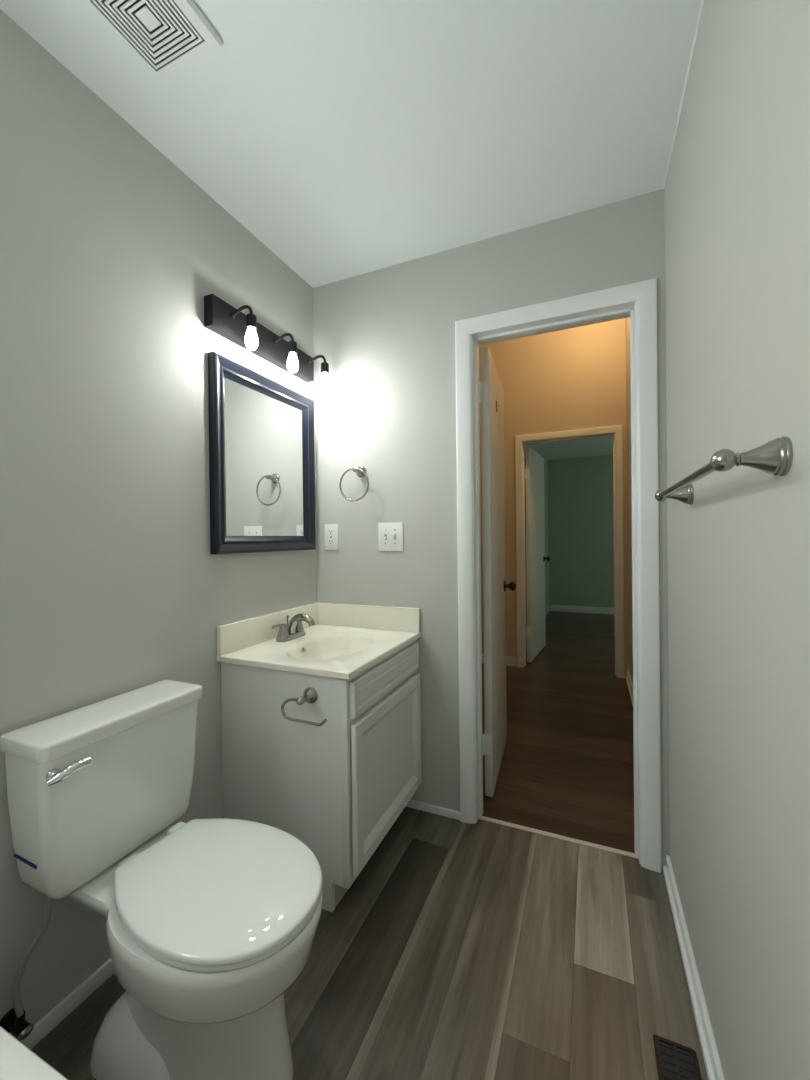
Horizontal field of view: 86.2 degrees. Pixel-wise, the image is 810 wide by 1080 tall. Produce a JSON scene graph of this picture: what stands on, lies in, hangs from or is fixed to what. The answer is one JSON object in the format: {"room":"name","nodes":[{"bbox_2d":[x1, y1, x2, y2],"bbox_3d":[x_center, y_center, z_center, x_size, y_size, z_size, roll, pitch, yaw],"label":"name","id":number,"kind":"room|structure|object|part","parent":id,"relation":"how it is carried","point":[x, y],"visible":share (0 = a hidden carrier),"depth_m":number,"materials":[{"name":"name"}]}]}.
{"room":"bathroom","nodes":[
{"label":"bathroom","id":0,"kind":"room"},
{"bbox_2d":[0,9,316,1038],"bbox_3d":[-0.912,-0.009,1.157,0.100,2.440,2.408,0,0,23],"label":"wall","id":1,"kind":"structure","parent":0,"point":[111,583],"depth_m":1.20,"materials":[{"name":"grey paint"}]},
{"bbox_2d":[0,896,51,1040],"bbox_3d":[-0.872,0.978,0.994,0.095,0.318,0.059,-1,0,15],"label":"water supply valve","id":2,"kind":"object","parent":1,"relation":"attached to","point":[13,1021],"visible":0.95,"depth_m":0.98,"materials":[{"name":"black metal"}]},
{"bbox_3d":[-0.857,1.112,0.977,0.014,0.022,0.032,0,0,23],"label":"valve handle","id":3,"kind":"part","parent":2,"relation":"part of","materials":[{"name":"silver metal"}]},
{"bbox_2d":[20,958,113,1049],"bbox_3d":[-0.816,1.189,1.215,0.012,0.042,0.788,0,0,23],"label":"baseboard","id":4,"kind":"structure","parent":1,"relation":"attached to","point":[85,989],"depth_m":1.10,"materials":[{"name":"white paint"}]},
{"bbox_2d":[208,351,315,553],"bbox_3d":[-0.562,-0.310,1.807,0.033,0.717,0.602,0,0,23],"label":"mirror","id":5,"kind":"object","parent":1,"relation":"attached to","point":[262,435],"visible":1,"depth_m":1.75,"materials":[{"name":"blue paint"}]},
{"bbox_3d":[-0.574,-0.310,1.812,0.006,0.593,0.478,0,0,23],"label":"glass","id":6,"kind":"part","parent":5,"relation":"part of","materials":[{"name":"silver mirror"}]},
{"bbox_2d":[204,294,329,389],"bbox_3d":[-0.518,-0.773,1.767,0.154,0.178,0.600,0,0,23],"label":"vanity light","id":7,"kind":"object","parent":1,"relation":"attached to","point":[220,317],"visible":1,"depth_m":1.71,"materials":[{"name":"black metal"}]},
{"bbox_3d":[-0.591,-0.824,1.569,0.098,0.047,0.022,0,0,23],"label":"arm","id":8,"kind":"part","parent":7,"relation":"part of","materials":[{"name":"black metal"}]},
{"bbox_2d":[246,313,256,329],"bbox_3d":[-0.551,-0.783,1.552,0.036,0.046,0.036,0,0,23],"label":"socket","id":9,"kind":"object","parent":7,"relation":"attached to","point":[251,319],"depth_m":1.54,"materials":[{"name":"black metal"}]},
{"bbox_3d":[-0.551,-0.722,1.552,0.044,0.078,0.044,0,0,23],"label":"bulb","id":10,"kind":"part","parent":7,"relation":"part of","materials":[{"name":"white glass"}]},
{"bbox_3d":[-0.499,-0.826,1.784,0.098,0.047,0.022,0,0,23],"label":"arm","id":11,"kind":"part","parent":7,"relation":"part of","materials":[{"name":"black metal"}]},
{"bbox_2d":[288,341,296,353],"bbox_3d":[-0.459,-0.786,1.767,0.036,0.046,0.036,0,0,23],"label":"socket","id":12,"kind":"object","parent":7,"relation":"attached to","point":[292,345],"depth_m":1.75,"materials":[{"name":"black metal"}]},
{"bbox_3d":[-0.458,-0.724,1.767,0.044,0.078,0.044,0,0,23],"label":"bulb","id":13,"kind":"part","parent":7,"relation":"part of","materials":[{"name":"white glass"}]},
{"bbox_3d":[-0.407,-0.828,1.999,0.098,0.047,0.022,0,0,23],"label":"arm","id":14,"kind":"part","parent":7,"relation":"part of","materials":[{"name":"black metal"}]},
{"bbox_2d":[321,362,328,373],"bbox_3d":[-0.367,-0.788,1.982,0.036,0.046,0.036,0,0,23],"label":"socket","id":15,"kind":"object","parent":7,"relation":"attached to","point":[324,365],"depth_m":1.97,"materials":[{"name":"black metal"}]},
{"bbox_3d":[-0.366,-0.726,1.982,0.044,0.078,0.044,0,0,23],"label":"bulb","id":16,"kind":"part","parent":7,"relation":"part of","materials":[{"name":"white glass"}]},
{"bbox_2d":[217,602,319,655],"bbox_3d":[-0.548,0.362,1.843,0.020,0.106,0.624,0,0,23],"label":"backsplash","id":17,"kind":"structure","parent":1,"relation":"attached to","point":[235,636],"depth_m":1.71,"materials":[{"name":"beige stone"}]},
{"bbox_2d":[0,0,701,287],"bbox_3d":[-0.212,-1.274,0.790,1.695,0.080,2.308,0,0,23],"label":"ceiling","id":18,"kind":"structure","parent":0,"point":[350,138],"depth_m":1.24,"materials":[{"name":"white paint"}]},
{"bbox_2d":[86,0,222,80],"bbox_3d":[-0.592,-1.223,1.007,0.214,0.015,0.223,0,0,23],"label":"exhaust fan","id":19,"kind":"object","parent":18,"relation":"attached to","point":[168,36],"visible":1,"depth_m":1.03,"materials":[{"name":"white paint"}]},
{"bbox_2d":[92,0,202,68],"bbox_3d":[-0.600,-1.217,1.010,0.164,0.003,0.164,0,0,23],"label":"grille","id":20,"kind":"object","parent":19,"relation":"attached to","point":[162,33],"depth_m":1.03,"materials":[{"name":"white paint"}]},
{"bbox_2d":[31,611,707,1079],"bbox_3d":[1.901,1.197,2.967,3.664,0.050,7.730,0,0,23],"label":"floor","id":21,"kind":"structure","parent":0,"point":[481,950],"depth_m":1.30,"materials":[{"name":"grey plastic"}]},
{"bbox_2d":[0,1026,67,1079],"bbox_3d":[-0.446,1.012,0.199,1.491,0.400,0.793,0,0,23],"label":"bathtub","id":22,"kind":"object","parent":21,"relation":"on","point":[17,1061],"visible":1,"depth_m":0.67,"materials":[{"name":"white ceramic"}]},
{"bbox_2d":[0,679,321,1079],"bbox_3d":[-0.516,0.821,1.035,0.687,0.774,0.423,0,0,23],"label":"toilet","id":23,"kind":"object","parent":21,"relation":"on","point":[209,923],"visible":1,"depth_m":0.96,"materials":[{"name":"white ceramic"}]},
{"bbox_3d":[-0.738,0.507,0.951,0.030,0.032,0.080,0,0,39],"label":"flush lever","id":24,"kind":"part","parent":23,"relation":"part of","materials":[{"name":"silver metal"}]},
{"bbox_3d":[-0.758,0.456,1.136,0.168,0.041,0.423,0,0,23],"label":"tank lid","id":25,"kind":"part","parent":23,"relation":"part of","materials":[{"name":"white ceramic"}]},
{"bbox_3d":[-0.757,0.646,1.137,0.153,0.340,0.410,0,0,23],"label":"tank","id":26,"kind":"part","parent":23,"relation":"part of","materials":[{"name":"white ceramic"}]},
{"bbox_3d":[-0.430,0.782,1.010,0.499,0.023,0.367,0,0,23],"label":"lid","id":27,"kind":"part","parent":23,"relation":"part of","materials":[{"name":"white plastic"}]},
{"bbox_3d":[-0.430,0.802,1.010,0.495,0.016,0.363,0,0,23],"label":"seat","id":28,"kind":"part","parent":23,"relation":"part of","materials":[{"name":"white plastic"}]},
{"bbox_2d":[221,639,421,912],"bbox_3d":[-0.295,0.818,1.747,0.552,0.768,0.605,0,0,23],"label":"vanity cabinet","id":29,"kind":"object","parent":21,"relation":"on","point":[339,786],"visible":0.77,"depth_m":1.48,"materials":[{"name":"white paint"}]},
{"bbox_2d":[281,687,326,725],"bbox_3d":[-0.308,0.529,1.380,0.173,0.091,0.076,0,0,23],"label":"toilet paper holder","id":30,"kind":"object","parent":29,"relation":"attached to","point":[310,695],"visible":1,"depth_m":1.38,"materials":[{"name":"silver metal"}]},
{"bbox_2d":[217,602,420,678],"bbox_3d":[-0.304,0.430,1.739,0.549,0.248,0.624,0,0,23],"label":"sink","id":31,"kind":"object","parent":29,"relation":"in","point":[345,640],"visible":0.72,"depth_m":1.79,"materials":[{"name":"beige stone"}]},
{"bbox_2d":[272,613,314,641],"bbox_3d":[-0.478,0.360,1.831,0.172,0.107,0.172,-1,0,-20],"label":"faucet","id":32,"kind":"object","parent":31,"relation":"on","point":[294,629],"visible":1,"depth_m":1.79,"materials":[{"name":"silver metal"}]},
{"bbox_3d":[-0.514,0.350,1.756,0.015,0.018,0.068,0,0,25],"label":"lever","id":33,"kind":"part","parent":32,"relation":"part of","materials":[{"name":"silver metal"}]},
{"bbox_3d":[-0.436,0.352,1.808,0.138,0.091,0.038,0,0,23],"label":"spout","id":34,"kind":"part","parent":32,"relation":"part of","materials":[{"name":"silver metal"}]},
{"bbox_3d":[-0.072,0.768,1.651,0.020,0.673,0.605,0,0,23],"label":"frame","id":35,"kind":"part","parent":29,"relation":"part of","materials":[{"name":"white paint"}]},
{"bbox_3d":[-0.057,0.510,1.642,0.017,0.116,0.572,0,0,23],"label":"drawer","id":36,"kind":"part","parent":29,"relation":"part of","materials":[{"name":"white paint"}]},
{"bbox_3d":[-0.049,0.830,1.642,0.018,0.484,0.572,0,0,23],"label":"cabinet door","id":37,"kind":"part","parent":29,"relation":"part of","materials":[{"name":"white paint"}]},
{"bbox_2d":[478,816,638,858],"bbox_3d":[0.596,1.190,1.741,0.607,0.005,0.022,0,0,23],"label":"threshold","id":38,"kind":"object","parent":21,"relation":"on","point":[593,845],"visible":1,"depth_m":1.73,"materials":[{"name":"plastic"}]},
{"bbox_2d":[653,1034,701,1079],"bbox_3d":[0.590,1.194,0.913,0.088,0.004,0.252,0,0,23],"label":"floor vent","id":39,"kind":"object","parent":21,"relation":"in","point":[674,1061],"visible":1,"depth_m":0.99,"materials":[{"name":"black metal"}]},
{"bbox_2d":[313,189,669,869],"bbox_3d":[0.279,-0.530,1.885,1.735,3.450,0.120,0,0,23],"label":"wall","id":40,"kind":"structure","parent":0,"point":[385,336],"depth_m":1.90,"materials":[{"name":"grey paint"}]},
{"bbox_2d":[324,524,337,549],"bbox_3d":[-0.357,-0.014,2.093,0.076,0.125,0.009,0,0,23],"label":"electrical outlet","id":41,"kind":"object","parent":40,"relation":"attached to","point":[331,530],"visible":1,"depth_m":2.09,"materials":[{"name":"white plastic"}]},
{"bbox_2d":[328,529,333,534],"bbox_3d":[-0.358,-0.038,2.091,0.034,0.029,0.003,0,0,23],"label":"receptacle","id":42,"kind":"object","parent":41,"relation":"attached to","point":[330,531],"depth_m":2.09,"materials":[{"name":"white plastic"}]},
{"bbox_2d":[328,539,333,544],"bbox_3d":[-0.358,0.011,2.091,0.034,0.029,0.003,0,0,23],"label":"receptacle","id":43,"kind":"object","parent":41,"relation":"attached to","point":[330,541],"depth_m":2.09,"materials":[{"name":"white plastic"}]},
{"bbox_2d":[339,466,368,500],"bbox_3d":[-0.222,-0.261,2.000,0.154,0.170,0.069,0,0,23],"label":"towel ring","id":44,"kind":"object","parent":40,"relation":"attached to","point":[360,471],"visible":1,"depth_m":1.99,"materials":[{"name":"silver metal"}]},
{"bbox_3d":[-0.218,-0.320,1.998,0.052,0.052,0.069,0,0,23],"label":"post","id":45,"kind":"part","parent":44,"relation":"part of","materials":[{"name":"silver metal"}]},
{"bbox_2d":[378,522,402,550],"bbox_3d":[-0.069,-0.014,1.963,0.125,0.129,0.021,0,0,23],"label":"light switch","id":46,"kind":"object","parent":40,"relation":"attached to","point":[390,535],"visible":1,"depth_m":1.97,"materials":[{"name":"white plastic"}]},
{"bbox_2d":[406,799,459,819],"bbox_3d":[0.121,1.181,1.898,0.257,0.032,0.012,0,0,23],"label":"baseboard","id":47,"kind":"structure","parent":40,"relation":"attached to","point":[430,808],"depth_m":1.89,"materials":[{"name":"white paint"}]},
{"bbox_2d":[479,347,515,796],"bbox_3d":[0.472,0.146,2.265,0.168,2.066,0.627,-1,0,19],"label":"door","id":48,"kind":"structure","parent":40,"relation":"in","point":[491,391],"depth_m":2.06,"materials":[{"name":"white paint"}]},
{"bbox_3d":[0.555,0.264,2.498,0.168,0.064,0.064,-1,0,19],"label":"knob","id":49,"kind":"part","parent":48,"relation":"part of","materials":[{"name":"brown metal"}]},
{"bbox_2d":[455,278,660,872],"bbox_3d":[0.591,0.131,1.749,0.743,2.122,0.138,0,0,23],"label":"door frame","id":50,"kind":"structure","parent":40,"relation":"attached to","point":[644,293],"depth_m":1.63,"materials":[{"name":"white paint"}]},
{"bbox_2d":[524,443,548,652],"bbox_3d":[1.658,-0.059,5.567,0.100,2.440,3.120,0,0,23],"label":"wall","id":51,"kind":"structure","parent":0,"point":[536,447],"depth_m":6.54,"materials":[{"name":"grey paint"}]},
{"bbox_2d":[525,446,549,662],"bbox_3d":[1.339,0.134,4.422,0.168,2.048,0.777,0,0,28],"label":"door","id":52,"kind":"structure","parent":51,"relation":"in","point":[534,463],"depth_m":4.30,"materials":[{"name":"white paint"}]},
{"bbox_2d":[479,318,627,677],"bbox_3d":[1.195,-0.551,3.998,1.555,3.450,0.120,0,0,23],"label":"wall","id":53,"kind":"structure","parent":0,"point":[571,378],"depth_m":3.86,"materials":[{"name":"beige paint"}]},
{"bbox_2d":[482,654,516,666],"bbox_3d":[0.753,1.133,4.132,0.610,0.090,0.012,0,0,23],"label":"baseboard","id":54,"kind":"structure","parent":53,"relation":"attached to","point":[510,661],"depth_m":4.03,"materials":[{"name":"white paint"}]},
{"bbox_2d":[515,425,624,677],"bbox_3d":[1.460,0.103,3.881,0.888,2.138,0.138,0,0,23],"label":"door frame","id":55,"kind":"structure","parent":53,"relation":"attached to","point":[618,430],"depth_m":3.77,"materials":[{"name":"white paint"}]},
{"bbox_2d":[539,436,612,459],"bbox_3d":[3.098,-1.317,4.992,3.220,0.050,3.220,0,0,23],"label":"ceiling","id":56,"kind":"structure","parent":0,"point":[601,446],"depth_m":6.08,"materials":[{"name":"white paint"}]},
{"bbox_2d":[548,455,613,610],"bbox_3d":[3.726,-0.086,6.432,3.220,2.440,0.100,0,0,23],"label":"wall","id":57,"kind":"structure","parent":0,"point":[580,489],"depth_m":6.79,"materials":[{"name":"grey paint"}]},
{"bbox_2d":[550,605,613,614],"bbox_3d":[3.721,1.084,6.384,3.010,0.100,0.012,0,0,23],"label":"baseboard","id":58,"kind":"structure","parent":57,"relation":"attached to","point":[560,608],"depth_m":6.78,"materials":[{"name":"white paint"}]},
{"bbox_2d":[625,0,809,1079],"bbox_3d":[1.018,-0.537,1.577,0.134,3.450,4.710,0,0,23],"label":"wall","id":59,"kind":"structure","parent":0,"point":[737,189],"depth_m":0.78,"materials":[{"name":"grey paint"}]},
{"bbox_2d":[626,668,632,705],"bbox_3d":[1.447,1.133,2.656,0.022,0.090,2.146,0,0,23],"label":"baseboard","id":60,"kind":"structure","parent":59,"relation":"attached to","point":[628,677],"depth_m":3.33,"materials":[{"name":"white paint"}]},
{"bbox_2d":[663,0,704,188],"bbox_3d":[0.490,-1.240,0.533,0.006,0.006,2.188,0,0,23],"label":"caulk","id":61,"kind":"structure","parent":59,"relation":"attached to","point":[702,5],"depth_m":1.18,"materials":[{"name":"white paint"}]},
{"bbox_2d":[663,855,724,1079],"bbox_3d":[0.663,1.166,0.912,0.022,0.060,1.398,0,0,23],"label":"baseboard","id":62,"kind":"structure","parent":59,"relation":"attached to","point":[714,1071],"depth_m":1.12,"materials":[{"name":"white paint"}]},
{"bbox_2d":[655,436,792,504],"bbox_3d":[0.611,-0.120,0.901,0.087,0.055,0.659,0,0,23],"label":"towel bar","id":63,"kind":"object","parent":59,"relation":"attached to","point":[775,457],"visible":1,"depth_m":0.62,"materials":[{"name":"silver metal"}]},
{"bbox_3d":[0.742,-0.122,1.174,0.062,0.055,0.055,0,0,23],"label":"post","id":64,"kind":"part","parent":63,"relation":"part of","materials":[{"name":"silver metal"}]},
{"bbox_3d":[0.504,-0.117,0.619,0.062,0.055,0.055,0,0,23],"label":"post","id":65,"kind":"part","parent":63,"relation":"part of","materials":[{"name":"silver metal"}]}
]}

